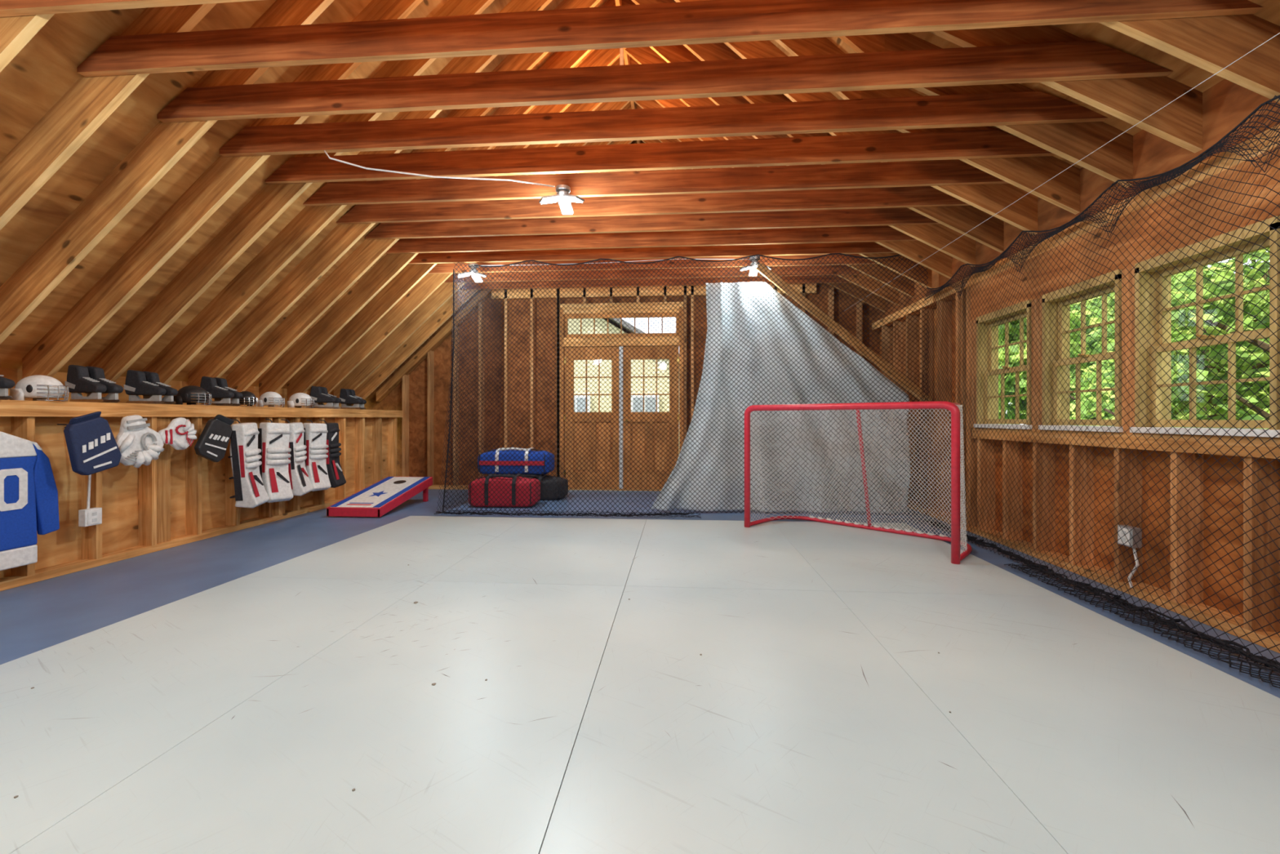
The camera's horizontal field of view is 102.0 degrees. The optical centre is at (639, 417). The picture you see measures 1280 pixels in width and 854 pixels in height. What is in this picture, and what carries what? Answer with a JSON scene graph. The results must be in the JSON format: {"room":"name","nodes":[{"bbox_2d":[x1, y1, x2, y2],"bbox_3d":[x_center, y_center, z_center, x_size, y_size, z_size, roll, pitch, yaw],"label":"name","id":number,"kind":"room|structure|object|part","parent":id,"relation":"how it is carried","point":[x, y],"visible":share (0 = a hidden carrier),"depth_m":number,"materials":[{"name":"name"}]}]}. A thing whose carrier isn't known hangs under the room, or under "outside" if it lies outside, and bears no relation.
{"room":"indoor hockey rink","nodes":[
{"label":"indoor hockey rink","id":0,"kind":"room"},
{"bbox_2d":[0,416,396,591],"bbox_3d":[-4.126,0.507,3.396,0.140,1.190,9.350,0,0,4],"label":"wall","id":1,"kind":"structure","parent":0,"point":[182,497],"depth_m":4.30,"materials":[{"name":"brown wood"}]},
{"bbox_2d":[78,474,102,526],"bbox_3d":[-3.996,0.385,3.772,0.062,0.790,0.110,0,0,4],"label":"wall outlet","id":2,"kind":"object","parent":1,"relation":"attached to","point":[87,517],"visible":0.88,"depth_m":3.76,"materials":[{"name":"white paint"}]},
{"bbox_2d":[158,417,196,449],"bbox_3d":[-3.850,0.132,4.330,0.088,0.274,0.304,0,0,4],"label":"glove","id":3,"kind":"object","parent":1,"relation":"attached to","point":[180,433],"visible":0.99,"depth_m":4.32,"materials":[{"name":"white leather"}]},
{"bbox_2d":[0,400,403,417],"bbox_3d":[-4.344,-0.062,3.412,0.622,0.105,9.350,0,0,4],"label":"shelf","id":4,"kind":"object","parent":1,"relation":"attached to","point":[7,407],"visible":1,"depth_m":4.37,"materials":[{"name":"brown wood"}]},
{"bbox_2d":[0,374,15,399],"bbox_3d":[-4.201,-0.257,3.256,0.328,0.282,0.180,0,0,-16],"label":"skates","id":5,"kind":"object","parent":4,"relation":"on","point":[6,384],"visible":1,"depth_m":3.33,"materials":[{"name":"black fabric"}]},
{"bbox_2d":[0,431,59,570],"bbox_3d":[-4.020,0.473,3.112,0.096,0.954,0.859,0,0,4],"label":"jersey","id":6,"kind":"object","parent":4,"relation":"hanging from","point":[29,504],"visible":1,"depth_m":3.33,"materials":[{"name":"blue fabric"},{"name":"white fabric"}]},
{"bbox_2d":[9,374,69,401],"bbox_3d":[-4.120,-0.206,3.575,0.268,0.180,0.196,0,0,-15],"label":"helmet","id":7,"kind":"object","parent":4,"relation":"on","point":[37,387],"visible":1,"depth_m":3.52,"materials":[{"name":"white plastic"}]},
{"bbox_2d":[57,411,121,475],"bbox_3d":[-3.892,0.174,3.622,0.272,0.440,0.328,0,0,4],"label":"hockey blocker","id":8,"kind":"object","parent":4,"relation":"hanging from","point":[92,447],"visible":1,"depth_m":3.57,"materials":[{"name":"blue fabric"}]},
{"bbox_2d":[65,364,123,403],"bbox_3d":[-4.150,-0.257,3.943,0.290,0.282,0.188,0,0,4],"label":"skates","id":9,"kind":"object","parent":4,"relation":"on","point":[91,380],"visible":0.99,"depth_m":3.88,"materials":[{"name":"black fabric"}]},
{"bbox_3d":[-4.153,-0.210,3.892,0.290,0.189,0.077,0,0,4],"label":"blade","id":10,"kind":"part","parent":9,"relation":"part of","materials":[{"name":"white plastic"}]},
{"bbox_3d":[-4.146,-0.210,3.997,0.290,0.189,0.076,0,0,4],"label":"blade","id":11,"kind":"part","parent":9,"relation":"part of","materials":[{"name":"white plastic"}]},
{"bbox_2d":[115,414,164,467],"bbox_3d":[-3.860,0.180,4.013,0.117,0.406,0.362,0,0,4],"label":"glove","id":12,"kind":"object","parent":4,"relation":"hanging from","point":[138,444],"visible":0.94,"depth_m":3.96,"materials":[{"name":"white leather"}]},
{"bbox_2d":[124,369,177,404],"bbox_3d":[-4.118,-0.257,4.366,0.289,0.282,0.219,0,0,4],"label":"skates","id":13,"kind":"object","parent":4,"relation":"on","point":[147,384],"visible":0.98,"depth_m":4.31,"materials":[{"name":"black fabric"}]},
{"bbox_3d":[-4.121,-0.210,4.319,0.290,0.189,0.074,0,0,-7],"label":"blade","id":14,"kind":"part","parent":13,"relation":"part of","materials":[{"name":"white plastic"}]},
{"bbox_3d":[-4.113,-0.210,4.428,0.290,0.189,0.074,0,0,-1],"label":"blade","id":15,"kind":"part","parent":13,"relation":"part of","materials":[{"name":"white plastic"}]},
{"bbox_2d":[173,385,211,404],"bbox_3d":[-4.063,-0.206,4.722,0.268,0.180,0.196,0,0,-10],"label":"helmet","id":16,"kind":"object","parent":4,"relation":"on","point":[190,394],"visible":0.98,"depth_m":4.66,"materials":[{"name":"black plastic"}]},
{"bbox_2d":[200,376,242,406],"bbox_3d":[-4.067,-0.257,5.031,0.290,0.282,0.212,0,0,4],"label":"skates","id":17,"kind":"object","parent":4,"relation":"on","point":[219,388],"visible":0.91,"depth_m":4.98,"materials":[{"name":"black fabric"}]},
{"bbox_3d":[-4.071,-0.210,4.987,0.290,0.189,0.074,0,0,-7],"label":"blade","id":18,"kind":"part","parent":17,"relation":"part of","materials":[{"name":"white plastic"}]},
{"bbox_3d":[-4.063,-0.210,5.092,0.290,0.189,0.078,0,0,4],"label":"blade","id":19,"kind":"part","parent":17,"relation":"part of","materials":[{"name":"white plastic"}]},
{"bbox_2d":[227,418,269,507],"bbox_3d":[-3.772,0.429,4.978,0.267,0.847,0.312,0,0,-13],"label":"pad","id":20,"kind":"object","parent":4,"relation":"hanging from","point":[250,491],"visible":1,"depth_m":4.87,"materials":[{"name":"white leather"}]},
{"bbox_2d":[239,391,257,406],"bbox_3d":[-4.021,-0.196,5.295,0.239,0.160,0.175,0,0,19],"label":"helmet","id":21,"kind":"object","parent":4,"relation":"on","point":[249,398],"visible":0.68,"depth_m":5.24,"materials":[{"name":"black plastic"}]},
{"bbox_2d":[256,391,284,407],"bbox_3d":[-3.986,-0.201,5.616,0.254,0.170,0.185,0,0,4],"label":"helmet","id":22,"kind":"object","parent":4,"relation":"on","point":[271,399],"visible":0.99,"depth_m":5.55,"materials":[{"name":"white plastic"}]},
{"bbox_2d":[257,418,293,502],"bbox_3d":[-3.736,0.430,5.307,0.270,0.849,0.326,0,0,4],"label":"pad","id":23,"kind":"object","parent":4,"relation":"hanging from","point":[273,442],"visible":0.9,"depth_m":5.24,"materials":[{"name":"white leather"}]},
{"bbox_2d":[287,392,315,408],"bbox_3d":[-3.952,-0.206,6.058,0.268,0.180,0.196,0,0,-10],"label":"helmet","id":24,"kind":"object","parent":4,"relation":"on","point":[299,400],"visible":0.99,"depth_m":5.99,"materials":[{"name":"white plastic"}]},
{"bbox_2d":[310,386,341,408],"bbox_3d":[-3.956,-0.257,6.521,0.321,0.282,0.185,0,0,-12],"label":"skates","id":25,"kind":"object","parent":4,"relation":"on","point":[321,396],"visible":0.94,"depth_m":6.45,"materials":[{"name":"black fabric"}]},
{"bbox_3d":[-3.959,-0.210,6.463,0.290,0.189,0.074,0,0,-12],"label":"blade","id":26,"kind":"part","parent":25,"relation":"part of","materials":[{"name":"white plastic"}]},
{"bbox_3d":[-3.951,-0.210,6.573,0.290,0.189,0.074,0,0,-15],"label":"blade","id":27,"kind":"part","parent":25,"relation":"part of","materials":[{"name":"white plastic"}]},
{"bbox_2d":[338,388,366,409],"bbox_3d":[-3.914,-0.257,7.065,0.290,0.282,0.196,0,0,4],"label":"skates","id":28,"kind":"object","parent":4,"relation":"on","point":[348,397],"visible":0.98,"depth_m":7.00,"materials":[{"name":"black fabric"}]},
{"bbox_3d":[-3.918,-0.210,7.006,0.290,0.189,0.078,0,0,4],"label":"blade","id":29,"kind":"part","parent":28,"relation":"part of","materials":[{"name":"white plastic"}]},
{"bbox_3d":[-3.910,-0.210,7.115,0.290,0.189,0.079,0,0,4],"label":"blade","id":30,"kind":"part","parent":28,"relation":"part of","materials":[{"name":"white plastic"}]},
{"bbox_2d":[194,414,234,462],"bbox_3d":[-3.853,0.182,4.632,0.197,0.427,0.341,0,0,4],"label":"hockey blocker","id":31,"kind":"object","parent":1,"relation":"attached to","point":[211,445],"depth_m":4.61,"materials":[{"name":"black leather"}]},
{"bbox_2d":[280,418,313,495],"bbox_3d":[-3.727,0.422,5.607,0.259,0.822,0.303,0,0,-13],"label":"pad","id":32,"kind":"object","parent":1,"relation":"attached to","point":[300,483],"visible":0.73,"depth_m":5.52,"materials":[{"name":"white leather"}]},
{"bbox_2d":[302,419,330,491],"bbox_3d":[-3.697,0.420,5.906,0.252,0.806,0.297,0,0,4],"label":"pad","id":33,"kind":"object","parent":1,"relation":"attached to","point":[315,433],"visible":0.79,"depth_m":5.84,"materials":[{"name":"white leather"}]},
{"bbox_2d":[319,419,346,488],"bbox_3d":[-3.683,0.420,6.177,0.247,0.805,0.287,0,0,-7],"label":"pad","id":34,"kind":"object","parent":1,"relation":"attached to","point":[336,477],"visible":0.66,"depth_m":6.11,"materials":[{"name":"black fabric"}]},
{"bbox_2d":[364,140,879,489],"bbox_3d":[-0.493,-1.630,7.875,8.130,5.460,0.170,0,0,4],"label":"wall","id":35,"kind":"structure","parent":0,"point":[419,387],"depth_m":8.03,"materials":[{"name":"brown wood"}]},
{"bbox_2d":[564,346,679,488],"bbox_3d":[-0.282,-0.007,7.816,1.730,2.135,0.045,0,0,4],"label":"double door","id":36,"kind":"structure","parent":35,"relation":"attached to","point":[574,448],"depth_m":7.80,"materials":[{"name":"brown wood"}]},
{"bbox_2d":[618,346,622,488],"bbox_3d":[-0.284,-0.007,7.784,0.056,2.135,0.020,0,0,4],"label":"astragal","id":37,"kind":"object","parent":36,"relation":"attached to","point":[620,465],"visible":0.66,"depth_m":7.77,"materials":[{"name":"silver metal"}]},
{"bbox_2d":[560,306,683,490],"bbox_3d":[-0.281,-0.280,7.819,1.860,2.740,0.110,0,0,4],"label":"frame","id":38,"kind":"object","parent":35,"relation":"attached to","point":[632,309],"visible":0.56,"depth_m":7.77,"materials":[{"name":"brown wood"}]},
{"bbox_2d":[564,312,679,337],"bbox_3d":[-0.282,-1.390,7.814,1.740,0.360,0.040,0,0,4],"label":"transom","id":39,"kind":"object","parent":35,"relation":"attached to","point":[603,315],"visible":0.73,"depth_m":7.80,"materials":[{"name":"brown wood"}]},
{"bbox_2d":[564,356,679,476],"bbox_3d":[-0.286,-0.010,7.758,1.770,1.800,0.071,0,0,4],"label":"hardware piece","id":40,"kind":"object","parent":35,"relation":"attached to","point":[677,357],"visible":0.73,"depth_m":7.73,"materials":[{"name":"gold metal"}]},
{"bbox_2d":[0,0,1279,408],"bbox_3d":[-0.758,-2.100,3.241,8.300,4.580,9.650,0,0,4],"label":"ceiling","id":41,"kind":"structure","parent":0,"point":[44,70],"depth_m":3.52,"materials":[{"name":"brown wood"}]},
{"bbox_2d":[0,0,262,17],"bbox_3d":[-0.136,-1.963,2.178,5.995,0.195,0.040,0,0,4],"label":"ceiling beam","id":42,"kind":"structure","parent":41,"relation":"attached to","point":[7,7],"depth_m":2.35,"materials":[{"name":"brown wood"}]},
{"bbox_2d":[436,271,502,510],"bbox_3d":[-2.184,-0.366,6.850,0.104,2.892,1.968,0,0,4],"label":"netting","id":43,"kind":"object","parent":41,"relation":"hanging from","point":[455,272],"visible":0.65,"depth_m":6.74,"materials":[{"name":"black fabric"}]},
{"bbox_2d":[457,262,486,282],"bbox_3d":[-2.027,-1.785,6.346,0.369,0.170,0.320,0,0,4],"label":"ceiling light","id":44,"kind":"object","parent":41,"relation":"attached to","point":[473,268],"depth_m":6.28,"materials":[{"name":"white plastic"}]},
{"bbox_2d":[324,150,751,265],"bbox_3d":[-0.463,-1.795,4.822,3.350,0.150,2.759,0,0,4],"label":"ceiling light","id":45,"kind":"object","parent":41,"relation":"attached to","point":[563,196],"depth_m":4.14,"materials":[{"name":"white plastic"}]},
{"bbox_2d":[0,0,1279,404],"bbox_3d":[-0.646,-2.246,3.133,7.960,4.229,9.350,0,0,4],"label":"rafters","id":46,"kind":"object","parent":41,"relation":"attached to","point":[402,313],"visible":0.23,"depth_m":3.83,"materials":[{"name":"brown wood"}]},
{"bbox_2d":[619,48,623,65],"bbox_3d":[-0.191,-3.785,5.430,0.060,0.530,0.060,0,0,4],"label":"wood post","id":47,"kind":"object","parent":46,"relation":"attached to","point":[621,50],"visible":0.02,"depth_m":5.41,"materials":[{"name":"brown wood"}]},
{"bbox_2d":[844,32,1279,688],"bbox_3d":[2.843,-0.243,3.696,0.416,2.657,7.403,0,0,4],"label":"netting","id":48,"kind":"object","parent":46,"relation":"hanging from","point":[1172,174],"visible":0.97,"depth_m":3.00,"materials":[{"name":"black fabric"}]},
{"bbox_2d":[407,241,896,264],"bbox_3d":[0.163,-1.967,6.077,6.011,0.185,0.040,0,0,4],"label":"ceiling beam","id":49,"kind":"structure","parent":41,"relation":"attached to","point":[868,247],"depth_m":6.06,"materials":[{"name":"brown wood"}]},
{"bbox_2d":[386,225,918,253],"bbox_3d":[0.132,-1.962,5.644,6.015,0.196,0.040,0,0,4],"label":"ceiling beam","id":50,"kind":"structure","parent":41,"relation":"attached to","point":[881,233],"depth_m":5.62,"materials":[{"name":"brown wood"}]},
{"bbox_2d":[365,207,939,239],"bbox_3d":[0.095,-1.969,5.211,5.937,0.183,0.040,0,0,4],"label":"ceiling beam","id":51,"kind":"structure","parent":41,"relation":"attached to","point":[896,215],"depth_m":5.19,"materials":[{"name":"brown wood"}]},
{"bbox_2d":[427,253,878,273],"bbox_3d":[0.196,-1.969,6.510,5.952,0.182,0.040,0,0,4],"label":"ceiling beam","id":52,"kind":"structure","parent":41,"relation":"attached to","point":[439,268],"depth_m":6.50,"materials":[{"name":"brown wood"}]},
{"bbox_2d":[336,186,970,224],"bbox_3d":[0.059,-1.969,4.778,5.970,0.183,0.040,0,0,4],"label":"ceiling beam","id":53,"kind":"structure","parent":41,"relation":"attached to","point":[915,196],"depth_m":4.75,"materials":[{"name":"brown wood"}]},
{"bbox_2d":[443,264,863,283],"bbox_3d":[0.203,-1.965,6.945,5.963,0.189,0.040,0,0,4],"label":"ceiling beam","id":54,"kind":"structure","parent":41,"relation":"attached to","point":[450,279],"depth_m":6.93,"materials":[{"name":"brown wood"}]},
{"bbox_2d":[457,275,850,290],"bbox_3d":[0.267,-1.969,7.376,5.963,0.183,0.040,0,0,4],"label":"ceiling beam","id":55,"kind":"structure","parent":41,"relation":"attached to","point":[738,278],"depth_m":7.38,"materials":[{"name":"brown wood"}]},
{"bbox_2d":[303,160,1008,206],"bbox_3d":[0.037,-1.967,4.344,5.998,0.185,0.040,0,0,4],"label":"ceiling beam","id":56,"kind":"structure","parent":41,"relation":"attached to","point":[940,172],"depth_m":4.31,"materials":[{"name":"brown wood"}]},
{"bbox_2d":[264,128,1054,184],"bbox_3d":[-0.011,-1.967,3.911,5.952,0.186,0.040,0,0,4],"label":"ceiling beam","id":57,"kind":"structure","parent":41,"relation":"attached to","point":[994,143],"depth_m":3.88,"materials":[{"name":"brown wood"}]},
{"bbox_2d":[219,90,1108,156],"bbox_3d":[-0.012,-1.966,3.476,5.962,0.187,0.040,0,0,4],"label":"ceiling beam","id":58,"kind":"structure","parent":41,"relation":"attached to","point":[1020,108],"depth_m":3.44,"materials":[{"name":"brown wood"}]},
{"bbox_2d":[156,40,1173,122],"bbox_3d":[-0.069,-1.966,3.044,5.927,0.188,0.040,0,0,4],"label":"ceiling beam","id":59,"kind":"structure","parent":41,"relation":"attached to","point":[1088,60],"depth_m":3.01,"materials":[{"name":"brown wood"}]},
{"bbox_2d":[76,0,1262,77],"bbox_3d":[-0.089,-1.968,2.610,5.948,0.184,0.040,0,0,4],"label":"ceiling beam","id":60,"kind":"structure","parent":41,"relation":"attached to","point":[711,21],"depth_m":2.60,"materials":[{"name":"brown wood"}]},
{"bbox_2d":[434,253,928,518],"bbox_3d":[0.433,-0.385,5.768,5.493,2.940,0.421,0,0,4],"label":"netting","id":61,"kind":"object","parent":41,"relation":"hanging from","point":[491,512],"visible":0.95,"depth_m":5.88,"materials":[{"name":"black fabric"}]},
{"bbox_2d":[739,255,771,275],"bbox_3d":[1.341,-1.785,6.062,0.369,0.170,0.320,0,0,4],"label":"ceiling light","id":62,"kind":"object","parent":41,"relation":"attached to","point":[756,256],"depth_m":6.00,"materials":[{"name":"white plastic"}]},
{"bbox_2d":[755,262,932,401],"bbox_3d":[2.288,-0.960,5.854,1.938,1.629,0.040,0,0,4],"label":"diagonal brace","id":63,"kind":"object","parent":41,"relation":"attached to","point":[758,269],"visible":0.71,"depth_m":5.84,"materials":[{"name":"brown wood"}]},
{"bbox_2d":[0,488,1279,697],"bbox_3d":[-0.510,1.196,3.198,7.400,0.188,9.500,0,0,4],"label":"floor","id":64,"kind":"structure","parent":0,"point":[36,616],"depth_m":3.65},
{"bbox_2d":[326,476,432,516],"bbox_3d":[-3.122,0.942,6.333,0.620,0.316,1.220,0,0,4],"label":"board","id":65,"kind":"object","parent":64,"relation":"on","point":[378,499],"visible":1,"depth_m":6.12,"materials":[{"name":"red wood"}]},
{"bbox_2d":[468,473,540,506],"bbox_3d":[-1.701,0.896,6.541,0.849,0.412,0.471,0,0,4],"label":"bag","id":66,"kind":"object","parent":64,"relation":"on","point":[511,477],"visible":0.7,"depth_m":6.34,"materials":[{"name":"fabric"}]},
{"bbox_2d":[513,473,568,499],"bbox_3d":[-1.506,0.928,7.145,0.985,0.348,0.500,0,0,4],"label":"bag","id":67,"kind":"object","parent":64,"relation":"on","point":[540,477],"visible":0.34,"depth_m":6.91,"materials":[{"name":"fabric"}]},
{"bbox_2d":[477,447,554,474],"bbox_3d":[-1.705,0.581,7.161,1.002,0.369,0.480,0,0,4],"label":"bag","id":68,"kind":"object","parent":67,"relation":"on","point":[519,450],"visible":0.73,"depth_m":6.95,"materials":[{"name":"fabric"}]},
{"bbox_3d":[-1.718,0.603,6.931,0.880,0.059,0.016,0,0,3],"label":"panel","id":69,"kind":"part","parent":68,"relation":"part of","materials":[{"name":"red fabric"}]},
{"bbox_2d":[0,515,1279,853],"bbox_3d":[-0.178,1.096,2.029,5.320,0.012,7.120,0,0,4],"label":"panels","id":70,"kind":"object","parent":64,"relation":"on","point":[780,741],"visible":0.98,"depth_m":1.92,"materials":[{"name":"plastic"}]},
{"bbox_2d":[13,564,951,798],"bbox_3d":[-0.594,1.088,2.150,3.426,0.003,2.198,0,0,24],"label":"debris","id":71,"kind":"object","parent":70,"relation":"on","point":[434,683],"visible":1,"depth_m":2.11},
{"bbox_2d":[52,530,1194,852],"bbox_3d":[0.013,1.090,3.051,4.300,0.001,4.056,0,0,4],"label":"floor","id":72,"kind":"structure","parent":70,"relation":"on","point":[735,531],"depth_m":2.22,"materials":[{"name":"rubber"}]},
{"bbox_2d":[744,400,972,564],"bbox_3d":[1.981,0.480,4.801,0.790,1.219,1.896,0,0,-45],"label":"goal","id":73,"kind":"object","parent":70,"relation":"on","point":[954,408],"visible":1,"depth_m":4.82,"materials":[{"name":"red metal"}]},
{"bbox_2d":[650,281,910,513],"bbox_3d":[1.589,-0.251,6.025,2.942,2.662,0.200,0,0,4],"label":"tarp","id":74,"kind":"object","parent":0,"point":[733,284],"visible":0.68,"depth_m":6.01,"materials":[{"name":"fabric"}]},
{"bbox_2d":[871,79,1279,653],"bbox_3d":[3.100,-0.380,2.940,0.180,2.960,9.530,0,0,4],"label":"wall","id":75,"kind":"structure","parent":0,"point":[1226,104],"depth_m":3.26,"materials":[{"name":"brown wood"}]},
{"bbox_2d":[973,423,1032,429],"bbox_3d":[3.199,0.072,4.474,0.195,0.035,0.774,0,0,4],"label":"sill","id":76,"kind":"structure","parent":75,"relation":"attached to","point":[1019,427],"depth_m":4.41,"materials":[{"name":"white paint"}]},
{"bbox_2d":[976,299,1031,424],"bbox_3d":[3.206,-0.425,4.473,0.180,1.030,0.734,0,0,4],"label":"sash","id":77,"kind":"object","parent":75,"relation":"attached to","point":[1028,302],"visible":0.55,"depth_m":4.69,"materials":[{"name":"brown wood"}]},
{"bbox_2d":[1038,425,1123,432],"bbox_3d":[3.134,0.072,3.616,0.195,0.035,0.734,0,0,4],"label":"sill","id":78,"kind":"structure","parent":75,"relation":"attached to","point":[1112,428],"depth_m":3.56,"materials":[{"name":"white paint"}]},
{"bbox_2d":[1042,269,1122,426],"bbox_3d":[3.142,-0.425,3.615,0.180,1.030,0.694,0,0,4],"label":"sash","id":79,"kind":"object","parent":75,"relation":"attached to","point":[1116,280],"visible":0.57,"depth_m":3.74,"materials":[{"name":"brown wood"}]},
{"bbox_2d":[1077,354,1088,357],"bbox_3d":[3.094,-0.438,3.621,0.035,0.026,0.063,0,0,4],"label":"latch","id":80,"kind":"object","parent":79,"relation":"attached to","point":[1080,355],"visible":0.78,"depth_m":3.62,"materials":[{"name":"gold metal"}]},
{"bbox_2d":[1117,524,1142,587],"bbox_3d":[3.018,0.856,3.196,0.062,0.373,0.122,0,0,4],"label":"wall outlet","id":81,"kind":"object","parent":75,"relation":"attached to","point":[1125,529],"visible":0.7,"depth_m":3.16,"materials":[{"name":"white paint"}]},
{"bbox_2d":[1129,426,1279,437],"bbox_3d":[3.071,0.072,2.778,0.195,0.035,0.794,0,0,4],"label":"sill","id":82,"kind":"structure","parent":75,"relation":"attached to","point":[1272,433],"depth_m":2.70,"materials":[{"name":"white paint"}]},
{"bbox_2d":[1134,215,1279,430],"bbox_3d":[3.078,-0.425,2.778,0.180,1.030,0.754,0,0,4],"label":"sash","id":83,"kind":"object","parent":75,"relation":"attached to","point":[1274,247],"visible":0.74,"depth_m":2.87,"materials":[{"name":"brown wood"}]},
{"bbox_2d":[1196,334,1213,339],"bbox_3d":[3.031,-0.438,2.783,0.035,0.026,0.063,0,0,4],"label":"latch","id":84,"kind":"object","parent":83,"relation":"attached to","point":[1203,336],"visible":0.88,"depth_m":2.78,"materials":[{"name":"gold metal"}]},
{"label":"outside","id":85,"kind":"structure","parent":0,"visible":0},
{"bbox_3d":[0.754,4.140,9.972,120.000,0.100,140.000,0,0,4],"label":"ground","id":86,"kind":"structure","parent":85,"visible":0},
{"bbox_2d":[568,318,669,412],"bbox_3d":[-2.081,-0.010,22.220,10.500,8.200,8.000,0,0,4],"label":"wall","id":87,"kind":"structure","parent":86,"relation":"on","point":[572,322],"depth_m":18.14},
{"bbox_2d":[573,395,658,412],"bbox_3d":[-2.237,-0.060,18.160,5.800,1.500,0.120,0,0,4],"label":"windows","id":88,"kind":"structure","parent":87,"relation":"in","point":[651,398],"depth_m":17.94,"materials":[{"name":"glass"}]},
{"bbox_2d":[1004,300,1095,424],"bbox_3d":[12.677,-0.496,16.160,5.903,9.191,6.564,0,0,4],"label":"tree","id":89,"kind":"object","parent":86,"relation":"on","point":[1091,300],"visible":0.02,"depth_m":16.94,"materials":[{"name":"green plant"}]},
{"bbox_2d":[998,266,1257,424],"bbox_3d":[10.879,-0.985,13.217,6.231,10.170,5.533,0,0,4],"label":"tree","id":90,"kind":"object","parent":86,"relation":"on","point":[1074,344],"visible":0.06,"depth_m":11.98,"materials":[{"name":"green plant"}]},
{"bbox_2d":[1014,265,1269,370],"bbox_3d":[13.941,-0.965,14.219,5.874,10.130,5.585,0,0,4],"label":"tree","id":91,"kind":"object","parent":86,"relation":"on","point":[1091,304],"visible":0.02,"depth_m":14.51,"materials":[{"name":"green plant"}]},
{"bbox_2d":[1021,265,1266,426],"bbox_3d":[10.074,0.286,10.491,4.470,7.629,4.427,0,0,-3],"label":"tree","id":92,"kind":"object","parent":86,"relation":"on","point":[1095,311],"visible":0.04,"depth_m":10.38,"materials":[{"name":"green plant"}]},
{"bbox_2d":[1070,253,1269,428],"bbox_3d":[8.594,-0.066,7.873,4.393,8.333,4.205,0,0,4],"label":"tree","id":93,"kind":"object","parent":86,"relation":"on","point":[1251,370],"visible":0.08,"depth_m":7.49,"materials":[{"name":"green plant"}]},
{"bbox_2d":[1070,252,1269,427],"bbox_3d":[12.709,-1.069,10.476,5.780,10.338,5.293,0,0,10],"label":"tree","id":94,"kind":"object","parent":86,"relation":"on","point":[1172,277],"visible":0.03,"depth_m":11.08,"materials":[{"name":"green plant"}]},
{"bbox_2d":[1084,247,1269,420],"bbox_3d":[7.361,0.078,5.188,4.089,8.044,4.024,0,0,7],"label":"tree","id":95,"kind":"object","parent":86,"relation":"on","point":[1264,345],"visible":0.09,"depth_m":6.07,"materials":[{"name":"green plant"}]},
{"bbox_2d":[1206,250,1269,328],"bbox_3d":[16.799,-0.937,12.699,5.949,10.074,6.222,0,0,4],"label":"tree","id":96,"kind":"object","parent":86,"relation":"on","point":[1229,262],"visible":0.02,"depth_m":13.22,"materials":[{"name":"green plant"}]},
{"bbox_2d":[1226,249,1269,280],"bbox_3d":[6.645,0.178,3.242,4.231,7.844,4.495,0,0,4],"label":"tree","id":97,"kind":"object","parent":86,"relation":"on","point":[1258,266],"visible":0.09,"depth_m":4.83,"materials":[{"name":"green plant"}]},
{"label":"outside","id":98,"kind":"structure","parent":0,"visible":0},
{"bbox_2d":[603,318,643,333],"bbox_3d":[-2.031,-2.610,22.216,11.400,3.700,8.800,0,0,4],"label":"roof","id":99,"kind":"structure","parent":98,"point":[624,325],"depth_m":17.72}
]}

